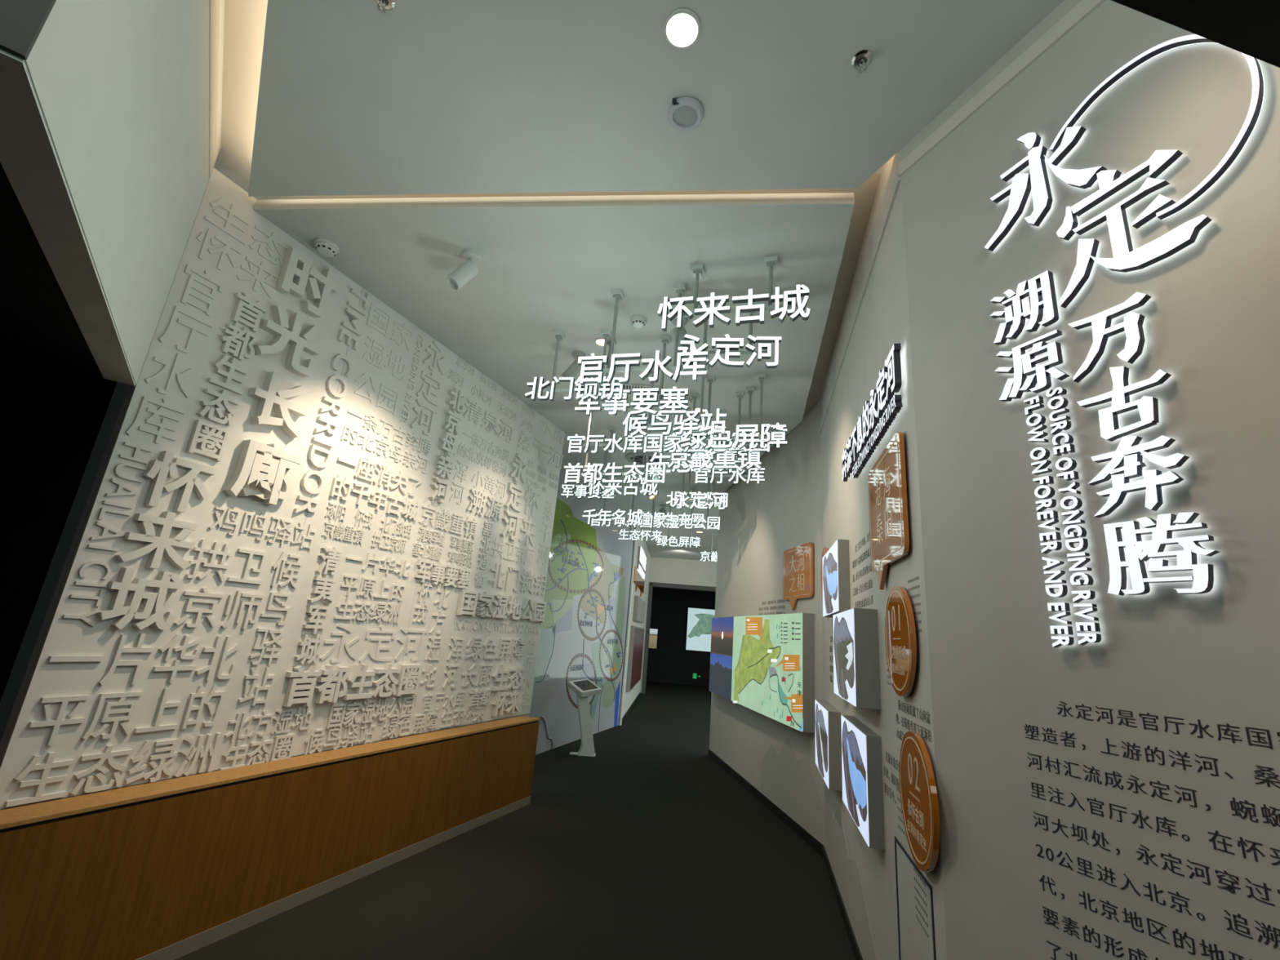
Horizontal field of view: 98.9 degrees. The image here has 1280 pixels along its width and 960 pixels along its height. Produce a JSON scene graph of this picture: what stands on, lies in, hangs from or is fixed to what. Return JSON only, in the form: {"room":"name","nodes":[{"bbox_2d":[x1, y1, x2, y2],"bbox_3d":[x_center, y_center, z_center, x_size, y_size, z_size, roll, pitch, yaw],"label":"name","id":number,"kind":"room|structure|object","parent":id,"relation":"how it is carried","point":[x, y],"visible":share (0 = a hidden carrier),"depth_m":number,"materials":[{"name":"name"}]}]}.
{"room":"museum exhibition hall","nodes":[
{"label":"museum exhibition hall","id":0,"kind":"room"},
{"bbox_2d":[0,162,101,378],"bbox_3d":[-2.129,-0.845,1.375,0.939,0.080,3.654,16,-19,-34],"label":"ceiling","id":1,"kind":"structure","parent":0,"point":[41,335],"depth_m":2.05,"materials":[{"name":"black paint"}]},
{"bbox_2d":[0,373,128,742],"bbox_3d":[-3.180,0.181,2.717,0.937,3.900,0.147,2,-16,11],"label":"wall","id":2,"kind":"structure","parent":0,"point":[55,432],"depth_m":2.68,"materials":[{"name":"black paint"}]},
{"bbox_2d":[24,0,224,384],"bbox_3d":[-1.781,-1.337,2.035,0.060,1.448,2.080,16,-19,-35],"label":"wall","id":3,"kind":"structure","parent":0,"point":[121,87],"depth_m":1.76,"materials":[{"name":"white paint"}]},
{"bbox_2d":[0,0,56,60],"bbox_3d":[-1.296,-1.553,1.113,0.450,1.448,0.013,16,-19,-35],"label":"trim","id":4,"kind":"structure","parent":3,"relation":"attached to","point":[22,22],"depth_m":1.05,"materials":[{"name":"grey paint"}]},
{"bbox_2d":[0,48,135,386],"bbox_3d":[-1.861,-0.644,1.824,0.112,0.008,2.080,16,-19,-35],"label":"trim","id":5,"kind":"structure","parent":3,"relation":"attached to","point":[28,159],"depth_m":1.45,"materials":[{"name":"paint"}]},
{"bbox_2d":[208,0,219,177],"bbox_3d":[-1.705,-1.875,2.196,0.003,0.135,2.060,16,-19,-35],"label":"trim","id":6,"kind":"structure","parent":3,"relation":"attached to","point":[214,16],"depth_m":2.46,"materials":[{"name":"beige paint"}]},
{"bbox_2d":[0,168,565,809],"bbox_3d":[-1.789,0.709,4.260,0.162,3.930,3.954,-2,-17,22],"label":"wall","id":7,"kind":"structure","parent":0,"point":[308,524],"depth_m":3.29,"materials":[{"name":"grey"}]},
{"bbox_2d":[174,681,855,959],"bbox_3d":[-0.354,4.295,9.182,14.000,0.100,28.000,5,-15,0],"label":"floor","id":8,"kind":"structure","parent":0,"point":[643,847],"depth_m":3.74,"materials":[{"name":"carpet"}]},
{"bbox_2d":[0,715,540,959],"bbox_3d":[-1.936,2.121,3.438,0.202,0.756,4.349,-2,-17,23],"label":"plinth","id":9,"kind":"object","parent":8,"relation":"on","point":[171,868],"visible":1,"depth_m":2.82,"materials":[{"name":"brown wood"}]},
{"bbox_2d":[568,678,601,756],"bbox_3d":[-0.777,3.278,7.606,0.360,0.945,0.476,16,-19,-36],"label":"information kiosk","id":10,"kind":"object","parent":8,"relation":"on","point":[583,688],"visible":1,"depth_m":7.52,"materials":[{"name":"white metal"}]},
{"bbox_2d":[213,0,884,414],"bbox_3d":[-0.192,-0.103,8.896,6.800,0.100,18.900,5,-15,0],"label":"trim","id":11,"kind":"structure","parent":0,"point":[245,20],"depth_m":3.04,"materials":[{"name":"beige paint"}]},
{"bbox_2d":[622,525,650,717],"bbox_3d":[-0.097,3.277,13.232,0.151,4.060,5.600,3,-16,5],"label":"wall","id":12,"kind":"structure","parent":0,"point":[628,697],"depth_m":12.74,"materials":[{"name":"grey paint"}]},
{"bbox_2d":[528,467,635,755],"bbox_3d":[-0.995,1.865,8.401,0.066,4.070,4.734,-1,-16,19],"label":"display panel","id":13,"kind":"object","parent":12,"relation":"attached to","point":[583,634],"depth_m":8.53,"materials":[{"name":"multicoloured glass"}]},
{"bbox_2d":[618,525,637,725],"bbox_3d":[-0.198,2.519,10.537,0.030,4.060,0.120,3,-16,5],"label":"trim","id":14,"kind":"structure","parent":12,"relation":"attached to","point":[636,528],"depth_m":10.39,"materials":[{"name":"white paint"}]},
{"bbox_2d":[625,625,644,692],"bbox_3d":[-0.082,4.025,12.554,0.084,1.273,3.251,3,-16,5],"label":"case","id":15,"kind":"object","parent":12,"relation":"attached to","point":[637,633],"visible":1,"depth_m":11.59,"materials":[{"name":"red"}]},
{"bbox_2d":[633,565,640,591],"bbox_3d":[-0.072,2.157,11.732,0.030,0.457,1.508,3,-16,5],"label":"plaque","id":16,"kind":"object","parent":12,"relation":"attached to","point":[637,574],"visible":0.84,"depth_m":11.61,"materials":[{"name":"orange wood"}]},
{"bbox_2d":[632,595,645,623],"bbox_3d":[-0.008,3.022,12.672,0.094,0.514,2.412,3,-16,5],"label":"case","id":17,"kind":"object","parent":12,"relation":"attached to","point":[639,604],"visible":1,"depth_m":11.84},
{"bbox_2d":[636,546,646,579],"bbox_3d":[0.046,1.940,12.771,0.060,0.541,2.020,3,-16,5],"label":"wall sign","id":18,"kind":"object","parent":12,"relation":"attached to","point":[641,564],"visible":1,"depth_m":12.37,"materials":[{"name":"grey plastic"}]},
{"bbox_2d":[248,0,1063,560],"bbox_3d":[1.573,0.285,8.942,13.525,0.070,15.927,16,-19,-35],"label":"ceiling","id":19,"kind":"structure","parent":0,"point":[415,96],"depth_m":2.68,"materials":[{"name":"paint"}]},
{"bbox_2d":[314,238,339,257],"bbox_3d":[-1.994,-1.466,3.479,0.140,0.052,0.140,5,-15,0],"label":"smoke detector","id":20,"kind":"object","parent":19,"relation":"attached to","point":[325,249],"visible":1,"depth_m":3.45,"materials":[{"name":"grey plastic"}]},
{"bbox_2d":[374,0,395,13],"bbox_3d":[-0.962,-1.779,2.046,0.076,0.052,0.076,5,-15,0],"label":"sprinkler head","id":21,"kind":"object","parent":19,"relation":"attached to","point":[382,5],"visible":1,"depth_m":2.05},
{"bbox_2d":[445,248,481,291],"bbox_3d":[-1.097,-1.297,3.398,0.184,0.277,0.112,17,-20,-37],"label":"spotlight","id":22,"kind":"object","parent":19,"relation":"hanging from","point":[466,271],"visible":1,"depth_m":3.38,"materials":[{"name":"grey metal"}]},
{"bbox_2d":[561,350,586,377],"bbox_3d":[-0.557,-0.940,4.574,0.187,0.249,0.112,2,-16,11],"label":"spotlight","id":23,"kind":"object","parent":19,"relation":"hanging from","point":[574,369],"visible":0.79,"depth_m":4.54,"materials":[{"name":"grey plastic"}]},
{"bbox_2d":[524,329,623,401],"bbox_3d":[-0.473,-0.867,4.175,0.747,0.589,0.096,2,-16,10],"label":"hanging sign","id":24,"kind":"object","parent":19,"relation":"hanging from","point":[559,335],"visible":0.89,"depth_m":4.10,"materials":[{"name":"grey plastic"}]},
{"bbox_2d":[560,438,616,498],"bbox_3d":[-0.574,-0.133,6.555,0.670,0.743,0.096,1,-16,15],"label":"hanging sign","id":25,"kind":"object","parent":19,"relation":"hanging from","point":[581,491],"visible":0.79,"depth_m":6.47,"materials":[{"name":"grey plastic"}]},
{"bbox_2d":[582,442,643,525],"bbox_3d":[-0.282,0.043,6.579,0.754,1.022,0.096,0,-16,18],"label":"hanging sign","id":26,"kind":"object","parent":19,"relation":"hanging from","point":[637,518],"visible":0.93,"depth_m":6.44,"materials":[{"name":"grey plastic"}]},
{"bbox_2d":[564,405,666,484],"bbox_3d":[-0.222,-0.372,5.377,1.032,0.858,0.096,0,-16,17],"label":"hanging sign","id":27,"kind":"object","parent":19,"relation":"hanging from","point":[571,473],"visible":0.99,"depth_m":5.25,"materials":[{"name":"grey plastic"}]},
{"bbox_2d":[587,426,658,496],"bbox_3d":[-0.155,-0.209,6.047,0.799,0.802,0.096,0,-16,17],"label":"hanging sign","id":28,"kind":"object","parent":19,"relation":"hanging from","point":[652,487],"visible":0.8,"depth_m":5.95,"materials":[{"name":"grey plastic"}]},
{"bbox_2d":[574,335,688,416],"bbox_3d":[-0.041,-0.792,4.192,0.867,0.655,0.096,1,-16,13],"label":"hanging sign","id":29,"kind":"object","parent":19,"relation":"hanging from","point":[674,396],"visible":0.88,"depth_m":4.08,"materials":[{"name":"grey plastic"}]},
{"bbox_2d":[631,315,646,328],"bbox_3d":[-0.011,-1.154,4.013,0.116,0.052,0.116,5,-15,0],"label":"smoke detector","id":30,"kind":"object","parent":19,"relation":"attached to","point":[637,322],"visible":1,"depth_m":3.98,"materials":[{"name":"grey plastic"}]},
{"bbox_2d":[618,383,660,395],"bbox_3d":[-0.001,-0.854,5.155,0.400,0.016,0.180,5,-15,0],"label":"ceiling vent","id":31,"kind":"object","parent":19,"relation":"in","point":[626,386],"visible":0.35,"depth_m":5.09,"materials":[{"name":"grey metal"}]},
{"bbox_2d":[618,483,662,541],"bbox_3d":[0.045,0.465,8.214,0.655,0.907,0.096,1,-16,14],"label":"hanging sign","id":32,"kind":"object","parent":19,"relation":"hanging from","point":[634,531],"visible":0.96,"depth_m":8.10,"materials":[{"name":"grey plastic"}]},
{"bbox_2d":[577,284,708,385],"bbox_3d":[0.032,-0.939,3.563,0.844,0.698,0.096,1,-16,14],"label":"hanging sign","id":33,"kind":"object","parent":19,"relation":"hanging from","point":[597,370],"visible":1,"depth_m":3.49,"materials":[{"name":"grey plastic"}]},
{"bbox_2d":[624,451,666,465],"bbox_3d":[0.074,-0.266,7.197,0.560,0.043,0.560,5,-15,0],"label":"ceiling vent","id":34,"kind":"object","parent":19,"relation":"in","point":[639,455],"visible":0.56,"depth_m":7.13,"materials":[{"name":"grey"}]},
{"bbox_2d":[591,475,719,529],"bbox_3d":[0.218,0.311,7.853,1.879,0.778,0.096,0,-16,15],"label":"hanging sign","id":35,"kind":"object","parent":19,"relation":"hanging from","point":[658,522],"visible":0.85,"depth_m":7.68,"materials":[{"name":"grey plastic"}]},
{"bbox_2d":[567,386,769,453],"bbox_3d":[0.241,-0.538,5.075,1.879,0.627,0.096,0,-16,15],"label":"hanging sign","id":36,"kind":"object","parent":19,"relation":"hanging from","point":[670,445],"visible":0.76,"depth_m":5.01,"materials":[{"name":"grey plastic"}]},
{"bbox_2d":[640,485,703,526],"bbox_3d":[0.492,0.392,8.358,0.982,0.619,0.096,1,-16,12],"label":"hanging sign","id":37,"kind":"object","parent":19,"relation":"hanging from","point":[692,487],"visible":0.47,"depth_m":8.27,"materials":[{"name":"grey plastic"}]},
{"bbox_2d":[622,364,727,437],"bbox_3d":[0.301,-0.661,4.612,0.875,0.629,0.096,0,-16,17],"label":"hanging sign","id":38,"kind":"object","parent":19,"relation":"hanging from","point":[640,424],"visible":0.93,"depth_m":4.52,"materials":[{"name":"grey plastic"}]},
{"bbox_2d":[657,504,700,547],"bbox_3d":[0.696,0.804,9.551,0.755,0.741,0.096,1,-16,14],"label":"hanging sign","id":39,"kind":"object","parent":19,"relation":"hanging from","point":[695,543],"visible":0.96,"depth_m":9.45,"materials":[{"name":"grey plastic"}]},
{"bbox_2d":[671,317,690,350],"bbox_3d":[0.307,-1.029,3.938,0.175,0.280,0.112,8,-16,-13],"label":"spotlight","id":40,"kind":"object","parent":19,"relation":"hanging from","point":[682,332],"visible":0.38,"depth_m":3.90,"materials":[{"name":"grey plastic"}]},
{"bbox_2d":[663,8,700,48],"bbox_3d":[0.159,-1.702,2.071,0.139,0.010,0.139,5,-15,0],"label":"recessed light","id":41,"kind":"object","parent":19,"relation":"in","point":[682,28],"visible":1,"depth_m":2.06,"materials":[{"name":"grey plastic"}]},
{"bbox_2d":[667,97,702,131],"bbox_3d":[0.199,-1.599,2.403,0.154,0.022,0.154,5,-15,0],"label":"ceiling speaker","id":42,"kind":"object","parent":19,"relation":"attached to","point":[684,113],"visible":1,"depth_m":2.39,"materials":[{"name":"grey plastic"}]},
{"bbox_2d":[673,105,697,126],"bbox_3d":[0.198,-1.596,2.402,0.104,0.002,0.104,5,-15,0],"label":"grille","id":43,"kind":"object","parent":42,"relation":"attached to","point":[683,115],"depth_m":2.40,"materials":[{"name":"grey plastic"}]},
{"bbox_2d":[649,410,742,473],"bbox_3d":[0.576,-0.375,5.510,0.937,0.654,0.096,0,-16,18],"label":"hanging sign","id":44,"kind":"object","parent":19,"relation":"hanging from","point":[660,456],"visible":0.38,"depth_m":5.45,"materials":[{"name":"grey plastic"}]},
{"bbox_2d":[666,463,728,507],"bbox_3d":[0.752,0.063,7.123,0.787,0.605,0.096,1,-16,13],"label":"hanging sign","id":45,"kind":"object","parent":19,"relation":"hanging from","point":[671,495],"visible":0.44,"depth_m":7.06,"materials":[{"name":"grey plastic"}]},
{"bbox_2d":[671,435,727,510],"bbox_3d":[0.680,-0.090,6.103,0.597,0.868,0.096,0,-16,15],"label":"hanging sign","id":46,"kind":"object","parent":19,"relation":"hanging from","point":[700,500],"visible":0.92,"depth_m":5.99,"materials":[{"name":"grey plastic"}]},
{"bbox_2d":[700,518,717,561],"bbox_3d":[1.537,1.111,10.204,0.792,0.849,0.096,0,-16,17],"label":"hanging sign","id":47,"kind":"object","parent":19,"relation":"hanging from","point":[713,555],"visible":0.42,"depth_m":10.16,"materials":[{"name":"grey plastic"}]},
{"bbox_2d":[667,391,760,470],"bbox_3d":[0.693,-0.450,5.027,0.831,0.751,0.096,1,-16,14],"label":"hanging sign","id":48,"kind":"object","parent":19,"relation":"hanging from","point":[727,458],"visible":0.87,"depth_m":4.92,"materials":[{"name":"grey plastic"}]},
{"bbox_2d":[677,305,781,368],"bbox_3d":[0.596,-0.968,3.724,0.704,0.466,0.096,2,-16,8],"label":"hanging sign","id":49,"kind":"object","parent":19,"relation":"hanging from","point":[690,341],"visible":0.8,"depth_m":3.65,"materials":[{"name":"grey plastic"}]},
{"bbox_2d":[693,428,764,484],"bbox_3d":[0.962,-0.254,5.874,0.746,0.631,0.096,0,-16,16],"label":"hanging sign","id":50,"kind":"object","parent":19,"relation":"hanging from","point":[701,477],"visible":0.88,"depth_m":5.78,"materials":[{"name":"grey plastic"}]},
{"bbox_2d":[657,255,809,331],"bbox_3d":[0.553,-1.108,3.281,0.886,0.441,0.096,0,-16,16],"label":"hanging sign","id":51,"kind":"object","parent":19,"relation":"hanging from","point":[771,263],"visible":1,"depth_m":3.22,"materials":[{"name":"grey plastic"}]},
{"bbox_2d":[680,373,786,449],"bbox_3d":[0.803,-0.578,4.666,0.874,0.680,0.096,0,-16,15],"label":"hanging sign","id":52,"kind":"object","parent":19,"relation":"hanging from","point":[777,437],"visible":0.84,"depth_m":4.57,"materials":[{"name":"grey plastic"}]},
{"bbox_2d":[851,49,872,73],"bbox_3d":[0.860,-1.608,2.121,0.076,0.052,0.076,5,-15,0],"label":"sprinkler head","id":53,"kind":"object","parent":19,"relation":"attached to","point":[863,64],"visible":1,"depth_m":2.12},
{"bbox_2d":[640,556,716,692],"bbox_3d":[1.509,4.166,15.950,4.900,4.060,0.150,3,-16,5],"label":"wall","id":54,"kind":"structure","parent":0,"point":[668,571],"depth_m":16.29,"materials":[{"name":"grey paint"}]},
{"bbox_2d":[640,582,715,693],"bbox_3d":[2.039,4.673,15.839,3.767,3.111,0.310,3,-16,5],"label":"door frame","id":55,"kind":"structure","parent":54,"relation":"in","point":[651,584],"depth_m":16.10,"materials":[{"name":"grey paint"}]},
{"bbox_2d":[646,586,715,686],"bbox_3d":[1.961,4.807,18.122,5.700,4.060,4.600,5,-15,0],"label":"wall","id":56,"kind":"structure","parent":0,"point":[670,662],"depth_m":19.78,"materials":[{"name":"black paint"}]},
{"bbox_2d":[648,628,657,648],"bbox_3d":[0.378,5.703,19.732,0.490,0.693,0.050,5,-15,0],"label":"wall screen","id":57,"kind":"object","parent":56,"relation":"attached to","point":[653,632],"visible":0.64,"depth_m":19.71,"materials":[{"name":"beige"}]},
{"bbox_2d":[685,607,715,652],"bbox_3d":[2.299,5.430,19.850,1.211,1.495,0.053,5,-15,0],"label":"wall screen","id":58,"kind":"object","parent":56,"relation":"attached to","point":[699,626],"visible":0.8,"depth_m":19.83,"materials":[{"name":"white"}]},
{"bbox_2d":[709,400,824,845],"bbox_3d":[1.479,1.620,6.808,0.120,4.060,3.712,6,-16,-6],"label":"wall","id":59,"kind":"structure","parent":0,"point":[775,515],"depth_m":6.42,"materials":[{"name":"grey paint"}]},
{"bbox_2d":[708,613,814,733],"bbox_3d":[1.323,2.170,6.554,0.123,1.053,3.276,6,-16,-6],"label":"map lightbox","id":60,"kind":"object","parent":59,"relation":"attached to","point":[764,664],"visible":1,"depth_m":5.81,"materials":[{"name":"green"}]},
{"bbox_2d":[708,653,732,700],"bbox_3d":[1.101,2.676,7.524,0.004,0.526,1.100,6,-16,-6],"label":"photo","id":61,"kind":"object","parent":60,"relation":"attached to","point":[721,664],"depth_m":7.45,"materials":[{"name":"blue"}]},
{"bbox_2d":[711,616,733,655],"bbox_3d":[1.143,2.171,7.665,0.004,0.486,1.100,6,-16,-6],"label":"photo","id":62,"kind":"object","parent":60,"relation":"on","point":[722,628],"depth_m":7.60},
{"bbox_2d":[707,748,823,857],"bbox_3d":[1.257,3.522,6.270,0.012,0.085,3.712,6,-16,-6],"label":"baseboard","id":63,"kind":"structure","parent":59,"relation":"attached to","point":[788,821],"depth_m":5.55,"materials":[{"name":"black"}]},
{"bbox_2d":[760,736,823,843],"bbox_3d":[1.440,2.861,5.329,0.001,0.680,1.500,6,-16,-6],"label":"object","id":64,"kind":"structure","parent":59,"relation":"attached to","point":[788,782],"depth_m":5.19,"materials":[{"name":"grey paint"}]},
{"bbox_2d":[782,542,813,610],"bbox_3d":[1.608,0.997,5.578,0.032,0.640,0.710,6,-16,-6],"label":"plaque","id":65,"kind":"object","parent":59,"relation":"attached to","point":[798,561],"visible":1,"depth_m":5.55,"materials":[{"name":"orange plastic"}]},
{"bbox_2d":[820,151,946,959],"bbox_3d":[1.413,0.696,3.506,0.120,4.060,3.204,1,-16,12],"label":"wall","id":66,"kind":"structure","parent":0,"point":[882,322],"depth_m":2.63,"materials":[{"name":"grey paint"}]},
{"bbox_2d":[814,699,842,791],"bbox_3d":[1.412,1.962,4.134,0.091,0.491,0.850,1,-16,12],"label":"lightbox","id":67,"kind":"object","parent":66,"relation":"attached to","point":[828,726],"visible":1,"depth_m":3.79,"materials":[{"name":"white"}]},
{"bbox_2d":[814,699,828,788],"bbox_3d":[1.370,1.960,4.143,0.004,0.483,0.842,1,-16,12],"label":"picture","id":68,"kind":"object","parent":67,"relation":"attached to","point":[821,708],"depth_m":4.07,"materials":[{"name":"grey"}]},
{"bbox_2d":[822,539,850,617],"bbox_3d":[1.412,0.737,3.972,0.076,0.470,0.845,1,-16,12],"label":"lightbox","id":69,"kind":"object","parent":66,"relation":"attached to","point":[836,562],"visible":0.96,"depth_m":3.63,"materials":[{"name":"blue"}]},
{"bbox_2d":[822,539,839,616],"bbox_3d":[1.378,0.736,3.979,0.004,0.462,0.837,1,-16,12],"label":"picture","id":70,"kind":"object","parent":69,"relation":"attached to","point":[830,561],"depth_m":3.87,"materials":[{"name":"multicoloured"}]},
{"bbox_2d":[822,845,862,959],"bbox_3d":[1.191,2.603,2.989,0.015,0.085,3.204,1,-16,12],"label":"baseboard","id":71,"kind":"structure","parent":66,"relation":"attached to","point":[856,952],"depth_m":3.48,"materials":[{"name":"black"}]},
{"bbox_2d":[825,785,876,959],"bbox_3d":[1.320,2.438,3.544,0.001,0.520,2.000,1,-16,12],"label":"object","id":72,"kind":"structure","parent":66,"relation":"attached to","point":[846,869],"depth_m":3.40,"materials":[{"name":"grey"}]},
{"bbox_2d":[832,607,880,710],"bbox_3d":[1.186,0.976,3.045,0.116,0.470,0.765,1,-16,12],"label":"lightbox","id":73,"kind":"object","parent":66,"relation":"attached to","point":[856,671],"visible":1,"depth_m":2.72,"materials":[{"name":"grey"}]},
{"bbox_2d":[832,608,856,706],"bbox_3d":[1.132,0.975,3.056,0.004,0.462,0.757,1,-16,12],"label":"picture","id":74,"kind":"object","parent":73,"relation":"attached to","point":[844,623],"depth_m":2.95,"materials":[{"name":"grey"}]},
{"bbox_2d":[818,173,901,434],"bbox_3d":[1.481,-0.919,3.969,0.015,0.040,3.204,1,-16,12],"label":"trim","id":75,"kind":"structure","parent":66,"relation":"attached to","point":[898,180],"depth_m":3.16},
{"bbox_2d":[840,714,884,850],"bbox_3d":[1.168,1.554,2.914,0.072,0.473,0.787,1,-16,12],"label":"lightbox","id":76,"kind":"object","parent":66,"relation":"attached to","point":[861,747],"visible":1,"depth_m":2.64,"materials":[{"name":"blue"}]},
{"bbox_2d":[840,715,869,846],"bbox_3d":[1.136,1.553,2.921,0.004,0.465,0.779,1,-16,12],"label":"picture","id":77,"kind":"object","parent":76,"relation":"attached to","point":[855,734],"depth_m":2.82,"materials":[{"name":"multicoloured"}]},
{"bbox_2d":[852,532,873,608],"bbox_3d":[1.273,0.574,3.132,0.001,0.474,0.639,1,-16,12],"label":"text","id":78,"kind":"object","parent":66,"relation":"attached to","point":[855,563],"depth_m":3.12,"materials":[{"name":"black"}]},
{"bbox_2d":[842,343,902,481],"bbox_3d":[1.224,-0.247,2.979,0.027,0.298,1.475,1,-16,12],"label":"wall sign","id":79,"kind":"object","parent":66,"relation":"attached to","point":[868,431],"visible":1,"depth_m":2.68,"materials":[{"name":"grey plastic"}]},
{"bbox_2d":[867,431,909,590],"bbox_3d":[1.130,0.175,2.503,0.032,0.620,0.660,1,-16,12],"label":"plaque","id":80,"kind":"object","parent":66,"relation":"attached to","point":[887,490],"visible":1,"depth_m":2.42,"materials":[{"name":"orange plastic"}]},
{"bbox_2d":[884,752,899,804],"bbox_3d":[1.092,1.291,2.371,0.001,0.183,0.334,1,-16,12],"label":"text","id":81,"kind":"object","parent":66,"relation":"attached to","point":[894,780],"depth_m":2.38,"materials":[{"name":"black"}]},
{"bbox_2d":[884,586,916,696],"bbox_3d":[1.061,0.650,2.228,0.031,0.430,0.430,1,-16,12],"label":"round plaque","id":82,"kind":"object","parent":66,"relation":"attached to","point":[900,641],"visible":1,"depth_m":2.17,"materials":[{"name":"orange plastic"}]},
{"bbox_2d":[895,699,931,742],"bbox_3d":[1.042,0.945,2.101,0.001,0.156,0.494,1,-16,12],"label":"text","id":83,"kind":"object","parent":66,"relation":"attached to","point":[906,723],"depth_m":2.09,"materials":[{"name":"black"}]},
{"bbox_2d":[893,835,936,959],"bbox_3d":[0.994,1.769,1.970,0.004,0.712,0.510,1,-16,12],"label":"frame","id":84,"kind":"object","parent":66,"relation":"attached to","point":[896,840],"visible":1,"depth_m":2.07,"materials":[{"name":"grey metal"}]},
{"bbox_2d":[899,731,939,871],"bbox_3d":[0.987,1.126,1.938,0.031,0.430,0.430,1,-16,12],"label":"round plaque","id":85,"kind":"object","parent":66,"relation":"attached to","point":[917,787],"visible":1,"depth_m":1.89,"materials":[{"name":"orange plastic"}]},
{"bbox_2d":[913,866,928,937],"bbox_3d":[0.995,1.492,1.942,0.001,0.159,0.147,1,-16,12],"label":"text","id":86,"kind":"object","parent":66,"relation":"attached to","point":[926,923],"visible":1,"depth_m":1.94,"materials":[{"name":"grey"}]},
{"bbox_2d":[899,0,1279,959],"bbox_3d":[2.134,-0.298,-0.282,0.120,4.060,5.200,11,-17,-22],"label":"wall","id":87,"kind":"structure","parent":0,"point":[1211,322],"depth_m":1.50,"materials":[{"name":"grey paint"}]},
{"bbox_2d":[897,0,1106,176],"bbox_3d":[1.810,-1.740,1.042,0.015,0.065,3.200,11,-17,-22],"label":"trim","id":88,"kind":"structure","parent":87,"relation":"attached to","point":[1084,8],"depth_m":2.04,"materials":[{"name":"beige paint"}]},
{"bbox_2d":[989,270,1058,345],"bbox_3d":[1.255,-0.560,1.802,0.025,0.181,0.196,11,-17,-22],"label":"title character","id":89,"kind":"object","parent":87,"relation":"attached to","point":[1028,301],"visible":1,"depth_m":1.77,"materials":[{"name":"grey"}]},
{"bbox_2d":[994,328,1070,401],"bbox_3d":[1.239,-0.359,1.744,0.025,0.179,0.206,11,-17,-21],"label":"title character","id":90,"kind":"object","parent":87,"relation":"attached to","point":[1024,364],"visible":1,"depth_m":1.73,"materials":[{"name":"grey"}]},
{"bbox_2d":[984,125,1106,251],"bbox_3d":[1.329,-1.020,1.841,0.026,0.366,0.371,11,-17,-21],"label":"title character","id":91,"kind":"object","parent":87,"relation":"attached to","point":[1019,191],"visible":0.99,"depth_m":1.83,"materials":[{"name":"grey"}]},
{"bbox_2d":[1023,395,1074,647],"bbox_3d":[1.202,0.105,1.617,0.022,0.749,0.046,11,-17,-21],"label":"title line","id":92,"kind":"object","parent":87,"relation":"attached to","point":[1042,463],"visible":1,"depth_m":1.61,"materials":[{"name":"grey plastic"}]},
{"bbox_2d":[1045,386,1101,644],"bbox_3d":[1.230,0.083,1.559,0.022,0.744,0.046,11,-17,-21],"label":"title line","id":93,"kind":"object","parent":87,"relation":"attached to","point":[1062,423],"visible":1,"depth_m":1.55,"materials":[{"name":"grey plastic"}]},
{"bbox_2d":[1067,292,1151,382],"bbox_3d":[1.327,-0.402,1.546,0.025,0.192,0.200,11,-17,-22],"label":"title character","id":94,"kind":"object","parent":87,"relation":"attached to","point":[1100,322],"visible":1,"depth_m":1.53,"materials":[{"name":"grey"}]},
{"bbox_2d":[1076,365,1171,441],"bbox_3d":[1.314,-0.216,1.490,0.025,0.204,0.208,11,-17,-22],"label":"title character","id":95,"kind":"object","parent":87,"relation":"attached to","point":[1148,406],"visible":1,"depth_m":1.48,"materials":[{"name":"grey"}]},
{"bbox_2d":[1056,149,1212,308],"bbox_3d":[1.381,-0.746,1.580,0.025,0.374,0.356,11,-17,-22],"label":"title character","id":96,"kind":"object","parent":87,"relation":"attached to","point":[1125,260],"visible":0.99,"depth_m":1.56,"materials":[{"name":"grey"}]},
{"bbox_2d":[1088,435,1189,517],"bbox_3d":[1.298,-0.017,1.434,0.025,0.206,0.213,11,-17,-22],"label":"title character","id":97,"kind":"object","parent":87,"relation":"attached to","point":[1126,463],"visible":1,"depth_m":1.43,"materials":[{"name":"grey"}]},
{"bbox_2d":[1023,701,1279,959],"bbox_3d":[1.210,0.884,1.279,0.001,0.643,0.564,11,-17,-22],"label":"paragraph","id":98,"kind":"object","parent":87,"relation":"attached to","point":[1231,887],"visible":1,"depth_m":1.29,"materials":[{"name":"grey"}]},
{"bbox_2d":[1048,34,1264,220],"bbox_3d":[1.435,-0.973,1.556,0.026,0.546,0.459,11,-17,-22],"label":"ring","id":99,"kind":"object","parent":87,"relation":"attached to","point":[1258,85],"visible":0.77,"depth_m":1.44,"materials":[{"name":"grey"}]},
{"bbox_2d":[1103,512,1219,595],"bbox_3d":[1.287,0.186,1.363,0.025,0.194,0.224,11,-17,-22],"label":"title character","id":100,"kind":"object","parent":87,"relation":"attached to","point":[1138,551],"visible":1,"depth_m":1.36,"materials":[{"name":"grey"}]},
{"bbox_2d":[1111,0,1279,67],"bbox_3d":[0.498,-0.871,0.558,2.650,0.150,0.990,5,-15,0],"label":"trim","id":101,"kind":"structure","parent":87,"relation":"attached to","point":[1251,28],"depth_m":0.82,"materials":[{"name":"black paint"}]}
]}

